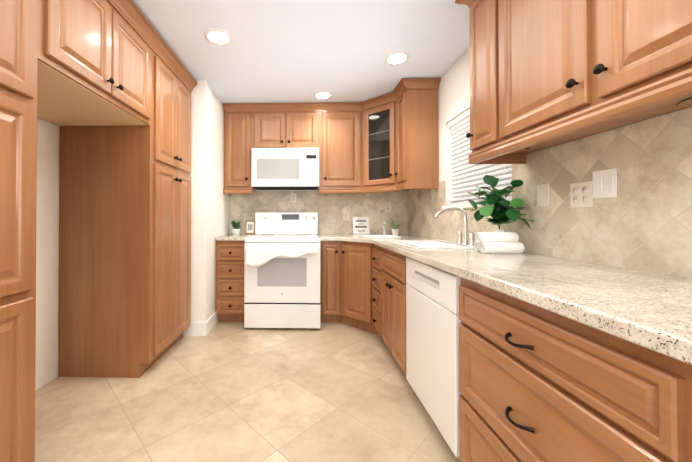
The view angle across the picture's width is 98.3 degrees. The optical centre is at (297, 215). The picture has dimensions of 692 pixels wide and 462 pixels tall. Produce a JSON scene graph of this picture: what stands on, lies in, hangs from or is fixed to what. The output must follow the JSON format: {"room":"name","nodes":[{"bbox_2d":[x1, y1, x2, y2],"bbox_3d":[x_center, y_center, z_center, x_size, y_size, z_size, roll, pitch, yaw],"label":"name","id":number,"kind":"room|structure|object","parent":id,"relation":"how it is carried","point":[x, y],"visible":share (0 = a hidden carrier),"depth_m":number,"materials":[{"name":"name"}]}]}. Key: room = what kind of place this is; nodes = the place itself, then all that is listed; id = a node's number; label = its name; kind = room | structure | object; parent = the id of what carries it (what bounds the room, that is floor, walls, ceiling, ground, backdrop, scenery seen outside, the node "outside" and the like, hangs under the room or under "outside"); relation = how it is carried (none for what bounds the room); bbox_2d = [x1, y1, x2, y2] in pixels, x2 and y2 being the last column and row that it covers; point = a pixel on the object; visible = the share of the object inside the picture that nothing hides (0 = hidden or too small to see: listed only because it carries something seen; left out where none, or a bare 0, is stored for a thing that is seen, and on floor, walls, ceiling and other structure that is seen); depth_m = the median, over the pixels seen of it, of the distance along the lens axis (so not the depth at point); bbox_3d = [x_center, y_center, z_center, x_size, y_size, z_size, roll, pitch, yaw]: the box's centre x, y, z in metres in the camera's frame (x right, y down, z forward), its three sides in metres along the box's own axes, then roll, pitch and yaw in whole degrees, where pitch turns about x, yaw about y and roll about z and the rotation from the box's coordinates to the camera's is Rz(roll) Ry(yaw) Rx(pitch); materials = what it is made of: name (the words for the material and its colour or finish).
{"room":"kitchen","nodes":[
{"label":"kitchen","id":0,"kind":"room"},
{"bbox_2d":[35,118,59,390],"bbox_3d":[-1.791,-0.099,0.123,0.120,2.420,5.400,0,0,2],"label":"wall","id":1,"kind":"structure","parent":0,"point":[47,252],"depth_m":1.99,"materials":[{"name":"white paint"}]},
{"bbox_2d":[48,0,155,127],"bbox_3d":[-1.353,-0.955,1.644,0.666,0.638,0.870,0,0,2],"label":"upper cabinet","id":2,"kind":"object","parent":1,"relation":"attached to","point":[107,86],"depth_m":1.64,"materials":[{"name":"brown wood"}]},
{"bbox_2d":[182,80,229,335],"bbox_3d":[-1.310,-0.072,3.271,0.910,2.420,0.920,0,0,2],"label":"wall","id":3,"kind":"structure","parent":0,"point":[210,220],"depth_m":2.81,"materials":[{"name":"white paint"}]},
{"bbox_2d":[193,311,217,335],"bbox_3d":[-0.911,1.070,2.977,0.123,0.130,0.398,0,0,2],"label":"baseboard","id":4,"kind":"structure","parent":3,"relation":"attached to","point":[204,328],"depth_m":2.78,"materials":[{"name":"white wood"}]},
{"bbox_2d":[35,321,459,461],"bbox_3d":[-0.207,1.145,0.590,3.260,0.060,6.440,0,0,2],"label":"floor","id":5,"kind":"structure","parent":0,"point":[224,391],"depth_m":1.73,"materials":[{"name":"tile"}]},
{"bbox_2d":[0,0,47,461],"bbox_3d":[-1.373,-0.081,0.881,0.666,2.398,0.640,0,0,2],"label":"tall cabinet","id":6,"kind":"object","parent":5,"relation":"on","point":[23,23],"depth_m":1.11,"materials":[{"name":"brown wood"}]},
{"bbox_2d":[58,36,195,377],"bbox_3d":[-1.331,-0.068,2.434,0.666,2.398,0.726,0,0,2],"label":"tall cabinet","id":7,"kind":"object","parent":5,"relation":"on","point":[125,193],"depth_m":2.07,"materials":[{"name":"brown wood"}]},
{"bbox_2d":[216,241,244,321],"bbox_3d":[-0.686,0.701,3.394,0.320,0.876,0.612,0,0,2],"label":"base cabinet","id":8,"kind":"object","parent":5,"relation":"on","point":[230,303],"depth_m":3.09,"materials":[{"name":"brown wood"}]},
{"bbox_2d":[244,212,320,327],"bbox_3d":[-0.138,0.548,3.237,0.758,1.180,0.794,0,0,2],"label":"range","id":9,"kind":"object","parent":5,"relation":"on","point":[281,269],"visible":1,"depth_m":2.92,"materials":[{"name":"white metal"}]},
{"bbox_2d":[245,246,316,267],"bbox_3d":[-0.153,0.400,2.868,0.689,0.204,0.054,0,0,2],"label":"oven towel","id":10,"kind":"object","parent":9,"relation":"hanging from","point":[256,256],"depth_m":2.86,"materials":[{"name":"white fabric"}]},
{"bbox_2d":[320,241,339,322],"bbox_3d":[0.356,0.701,3.365,0.205,0.876,0.612,0,0,2],"label":"base cabinet","id":11,"kind":"object","parent":5,"relation":"on","point":[329,250],"depth_m":3.06,"materials":[{"name":"brown wood"}]},
{"bbox_2d":[340,241,371,332],"bbox_3d":[0.903,0.700,3.218,0.897,0.876,0.877,0,0,2],"label":"base cabinet","id":12,"kind":"object","parent":5,"relation":"on","point":[355,257],"depth_m":2.92,"materials":[{"name":"brown wood"}]},
{"bbox_2d":[215,234,691,364],"bbox_3d":[0.201,0.227,1.423,2.206,0.040,4.513,0,0,2],"label":"countertop","id":13,"kind":"structure","parent":12,"relation":"on","point":[649,310],"depth_m":0.84,"materials":[{"name":"beige stone"}]},
{"bbox_2d":[231,220,240,234],"bbox_3d":[-0.737,0.136,3.539,0.134,0.177,0.224,0,0,2],"label":"potted plant","id":14,"kind":"object","parent":13,"relation":"on","point":[235,230],"visible":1,"depth_m":3.52,"materials":[{"name":"green plant"}]},
{"bbox_2d":[245,221,254,233],"bbox_3d":[-0.575,0.142,3.627,0.115,0.164,0.048,0,0,2],"label":"picture frame","id":15,"kind":"object","parent":13,"relation":"on","point":[250,227],"visible":0.96,"depth_m":3.62,"materials":[{"name":"brown wood"}]},
{"bbox_2d":[353,217,369,233],"bbox_3d":[0.785,0.119,3.630,0.200,0.213,0.041,0,0,2],"label":"sign","id":16,"kind":"object","parent":13,"relation":"on","point":[360,225],"visible":1,"depth_m":3.62,"materials":[{"name":"white"}]},
{"bbox_2d":[363,235,400,237],"bbox_3d":[0.848,0.209,2.970,0.300,0.022,0.220,0,-1,-18],"label":"cutting board","id":17,"kind":"object","parent":13,"relation":"on","point":[380,236],"visible":1,"depth_m":2.91,"materials":[{"name":"white"}]},
{"bbox_2d":[382,221,386,234],"bbox_3d":[0.987,0.144,3.347,0.048,0.158,0.046,0,0,2],"label":"soap bottle","id":18,"kind":"object","parent":13,"relation":"on","point":[384,230],"visible":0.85,"depth_m":3.33,"materials":[{"name":"white"}]},
{"bbox_2d":[388,221,400,235],"bbox_3d":[1.081,0.134,3.252,0.169,0.176,0.157,0,0,2],"label":"potted plant","id":19,"kind":"object","parent":13,"relation":"on","point":[394,232],"visible":1,"depth_m":3.22,"materials":[{"name":"white"}]},
{"bbox_2d":[389,240,473,248],"bbox_3d":[0.976,0.319,2.165,0.430,0.235,0.590,0,0,2],"label":"drop-in sink","id":20,"kind":"object","parent":13,"relation":"in","point":[428,244],"visible":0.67,"depth_m":2.32,"materials":[{"name":"white ceramic"}]},
{"bbox_2d":[434,207,476,244],"bbox_3d":[1.130,0.075,2.129,0.255,0.276,0.388,0,0,2],"label":"gooseneck faucet","id":21,"kind":"object","parent":13,"relation":"on","point":[465,232],"visible":0.77,"depth_m":2.15,"materials":[{"name":"silver metal"}]},
{"bbox_2d":[462,175,533,231],"bbox_3d":[1.163,-0.015,1.742,0.263,0.449,0.486,0,0,2],"label":"potted plant","id":22,"kind":"object","parent":13,"relation":"on","point":[497,209],"visible":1,"depth_m":1.74,"materials":[{"name":"green leaf"},{"name":"clear glass"},{"name":"brown stem"}]},
{"bbox_2d":[473,232,524,253],"bbox_3d":[1.127,0.151,1.665,0.217,0.115,0.134,0,0,2],"label":"rolled towels","id":23,"kind":"object","parent":13,"relation":"on","point":[496,243],"visible":1,"depth_m":1.63,"materials":[{"name":"white fabric"}]},
{"bbox_2d":[372,244,405,334],"bbox_3d":[1.019,0.695,2.620,0.632,0.876,0.313,0,0,2],"label":"base cabinet","id":24,"kind":"object","parent":5,"relation":"on","point":[382,258],"depth_m":2.56,"materials":[{"name":"brown wood"}]},
{"bbox_2d":[380,269,406,374],"bbox_3d":[1.007,0.799,2.155,0.632,0.661,0.614,0,0,2],"label":"base cabinet","id":25,"kind":"object","parent":5,"relation":"on","point":[393,283],"depth_m":2.11,"materials":[{"name":"brown wood"}]},
{"bbox_2d":[406,257,460,461],"bbox_3d":[0.966,0.690,1.539,0.586,0.866,0.611,0,0,2],"label":"dishwasher","id":26,"kind":"object","parent":5,"relation":"on","point":[433,321],"visible":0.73,"depth_m":1.43,"materials":[{"name":"white metal"}]},
{"bbox_2d":[459,278,675,461],"bbox_3d":[0.971,0.680,0.845,0.632,0.876,0.763,0,0,2],"label":"base cabinet","id":27,"kind":"object","parent":5,"relation":"on","point":[537,384],"depth_m":0.76,"materials":[{"name":"brown wood"}]},
{"bbox_2d":[676,360,691,461],"bbox_3d":[0.952,0.674,0.148,0.632,0.876,0.632,0,0,2],"label":"base cabinet","id":28,"kind":"object","parent":5,"relation":"on","point":[683,370],"depth_m":0.51,"materials":[{"name":"brown wood"}]},
{"bbox_2d":[257,190,317,190],"bbox_3d":[-0.121,-0.068,3.759,3.260,2.420,0.120,0,0,2],"label":"wall","id":29,"kind":"structure","parent":0,"point":[287,190],"depth_m":3.70,"materials":[{"name":"white paint"}]},
{"bbox_2d":[223,104,256,191],"bbox_3d":[-0.677,-0.791,3.556,0.330,0.962,0.322,0,0,2],"label":"upper cabinet","id":30,"kind":"object","parent":29,"relation":"attached to","point":[239,119],"depth_m":3.40,"materials":[{"name":"brown wood"}]},
{"bbox_2d":[255,104,318,147],"bbox_3d":[-0.127,-1.018,3.543,0.769,0.507,0.322,0,0,2],"label":"upper cabinet","id":31,"kind":"object","parent":29,"relation":"attached to","point":[276,125],"depth_m":3.38,"materials":[{"name":"brown wood"}]},
{"bbox_2d":[252,148,318,189],"bbox_3d":[-0.129,-0.541,3.483,0.758,0.439,0.432,0,0,2],"label":"microwave","id":32,"kind":"object","parent":31,"relation":"attached to","point":[285,168],"visible":1,"depth_m":3.31,"materials":[{"name":"white plastic"}]},
{"bbox_2d":[230,191,406,233],"bbox_3d":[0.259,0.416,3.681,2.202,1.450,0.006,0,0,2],"label":"tile backsplash","id":33,"kind":"structure","parent":29,"relation":"attached to","point":[328,208],"depth_m":3.68,"materials":[{"name":"beige tile"}]},
{"bbox_2d":[290,193,295,202],"bbox_3d":[-0.047,-0.219,3.688,0.075,0.118,0.007,0,0,2],"label":"electrical outlet","id":34,"kind":"object","parent":33,"relation":"attached to","point":[292,197],"visible":1,"depth_m":3.69,"materials":[{"name":"beige plastic"}]},
{"bbox_2d":[343,211,348,219],"bbox_3d":[0.609,0.001,3.668,0.075,0.118,0.007,0,0,2],"label":"electrical outlet","id":35,"kind":"object","parent":33,"relation":"attached to","point":[345,215],"visible":1,"depth_m":3.67,"materials":[{"name":"beige plastic"}]},
{"bbox_2d":[385,202,390,211],"bbox_3d":[1.124,-0.104,3.655,0.075,0.118,0.007,0,0,2],"label":"electrical outlet","id":36,"kind":"object","parent":33,"relation":"attached to","point":[387,206],"visible":1,"depth_m":3.65,"materials":[{"name":"beige plastic"}]},
{"bbox_2d":[318,102,362,191],"bbox_3d":[0.505,-0.791,3.523,0.494,0.962,0.322,0,0,2],"label":"upper cabinet","id":37,"kind":"object","parent":29,"relation":"attached to","point":[340,125],"depth_m":3.37,"materials":[{"name":"brown wood"}]},
{"bbox_2d":[363,92,414,191],"bbox_3d":[1.049,-0.792,3.366,0.602,0.962,0.607,0,0,2],"label":"upper cabinet","id":38,"kind":"object","parent":29,"relation":"attached to","point":[378,112],"depth_m":3.20,"materials":[{"name":"brown wood"}]},
{"bbox_2d":[132,0,469,103],"bbox_3d":[-0.207,-1.335,0.611,3.260,0.060,6.440,0,0,2],"label":"ceiling","id":39,"kind":"structure","parent":0,"point":[289,51],"depth_m":2.22,"materials":[{"name":"white paint"}]},
{"bbox_2d":[204,29,231,45],"bbox_3d":[-0.570,-1.288,2.141,0.196,0.006,0.196,0,0,2],"label":"recessed light","id":40,"kind":"object","parent":39,"relation":"in","point":[219,37],"visible":1,"depth_m":2.13,"materials":[{"name":"white"}]},
{"bbox_2d":[314,91,331,98],"bbox_3d":[0.276,-1.280,3.148,0.196,0.006,0.196,0,0,2],"label":"recessed light","id":41,"kind":"object","parent":39,"relation":"in","point":[323,95],"visible":1,"depth_m":3.15,"materials":[{"name":"white"}]},
{"bbox_2d":[385,52,409,64],"bbox_3d":[0.819,-1.286,2.423,0.196,0.006,0.196,0,0,2],"label":"recessed light","id":42,"kind":"object","parent":39,"relation":"in","point":[396,58],"visible":1,"depth_m":2.42,"materials":[{"name":"white"}]},
{"bbox_2d":[438,48,691,205],"bbox_3d":[1.351,-0.096,0.498,0.140,2.420,6.320,0,0,2],"label":"wall","id":43,"kind":"structure","parent":0,"point":[454,94],"depth_m":2.63,"materials":[{"name":"white paint"}]},
{"bbox_2d":[395,80,438,187],"bbox_3d":[1.180,-0.796,2.931,0.316,0.962,0.255,0,0,2],"label":"upper cabinet","id":44,"kind":"object","parent":43,"relation":"attached to","point":[416,101],"depth_m":2.80,"materials":[{"name":"brown wood"}]},
{"bbox_2d":[442,200,510,208],"bbox_3d":[1.345,-0.076,2.233,0.085,0.030,0.920,0,0,2],"label":"window sill","id":45,"kind":"structure","parent":43,"relation":"attached to","point":[463,206],"depth_m":2.33,"materials":[{"name":"white"}]},
{"bbox_2d":[448,108,511,204],"bbox_3d":[1.368,-0.467,2.236,0.051,0.744,0.836,0,0,2],"label":"window blinds","id":46,"kind":"object","parent":43,"relation":"attached to","point":[463,170],"visible":0.52,"depth_m":2.40,"materials":[{"name":"white plastic"}]},
{"bbox_2d":[454,173,511,202],"bbox_3d":[1.425,-0.466,2.235,0.055,0.748,0.858,0,0,2],"label":"window","id":47,"kind":"structure","parent":43,"relation":"in","point":[473,200],"depth_m":2.46,"materials":[{"name":"white glass"}]},
{"bbox_2d":[463,0,545,159],"bbox_3d":[1.143,-0.820,1.579,0.316,0.937,0.252,0,0,2],"label":"upper cabinet","id":48,"kind":"object","parent":43,"relation":"attached to","point":[479,10],"depth_m":1.59,"materials":[{"name":"brown wood"}]},
{"bbox_2d":[407,107,691,277],"bbox_3d":[1.296,-0.074,1.196,0.006,0.558,4.913,0,0,2],"label":"tile backsplash","id":49,"kind":"structure","parent":43,"relation":"attached to","point":[642,220],"depth_m":1.22,"materials":[{"name":"beige tile"}]},
{"bbox_2d":[537,183,548,205],"bbox_3d":[1.299,-0.108,1.565,0.008,0.116,0.077,0,0,2],"label":"light switch","id":50,"kind":"object","parent":49,"relation":"attached to","point":[542,194],"visible":1,"depth_m":1.56,"materials":[{"name":"beige plastic"}]},
{"bbox_2d":[570,181,592,207],"bbox_3d":[1.294,-0.095,1.348,0.007,0.116,0.107,0,0,2],"label":"electrical outlet","id":51,"kind":"object","parent":49,"relation":"attached to","point":[581,194],"visible":1,"depth_m":1.34,"materials":[{"name":"beige plastic"}]},
{"bbox_2d":[593,168,616,197],"bbox_3d":[1.290,-0.134,1.243,0.008,0.116,0.098,0,0,2],"label":"light switch","id":52,"kind":"object","parent":49,"relation":"attached to","point":[604,183],"visible":1,"depth_m":1.24,"materials":[{"name":"white plastic"}]},
{"bbox_2d":[491,0,691,147],"bbox_3d":[1.127,-0.825,0.969,0.316,0.937,0.968,0,0,2],"label":"upper cabinet","id":53,"kind":"object","parent":43,"relation":"attached to","point":[544,74],"depth_m":1.02,"materials":[{"name":"brown wood"}]},
{"label":"outside","id":54,"kind":"structure","parent":0,"visible":0},
{"bbox_2d":[462,168,511,197],"bbox_3d":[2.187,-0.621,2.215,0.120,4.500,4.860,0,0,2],"label":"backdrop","id":55,"kind":"structure","parent":54,"point":[479,185],"depth_m":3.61,"materials":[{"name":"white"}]}
]}

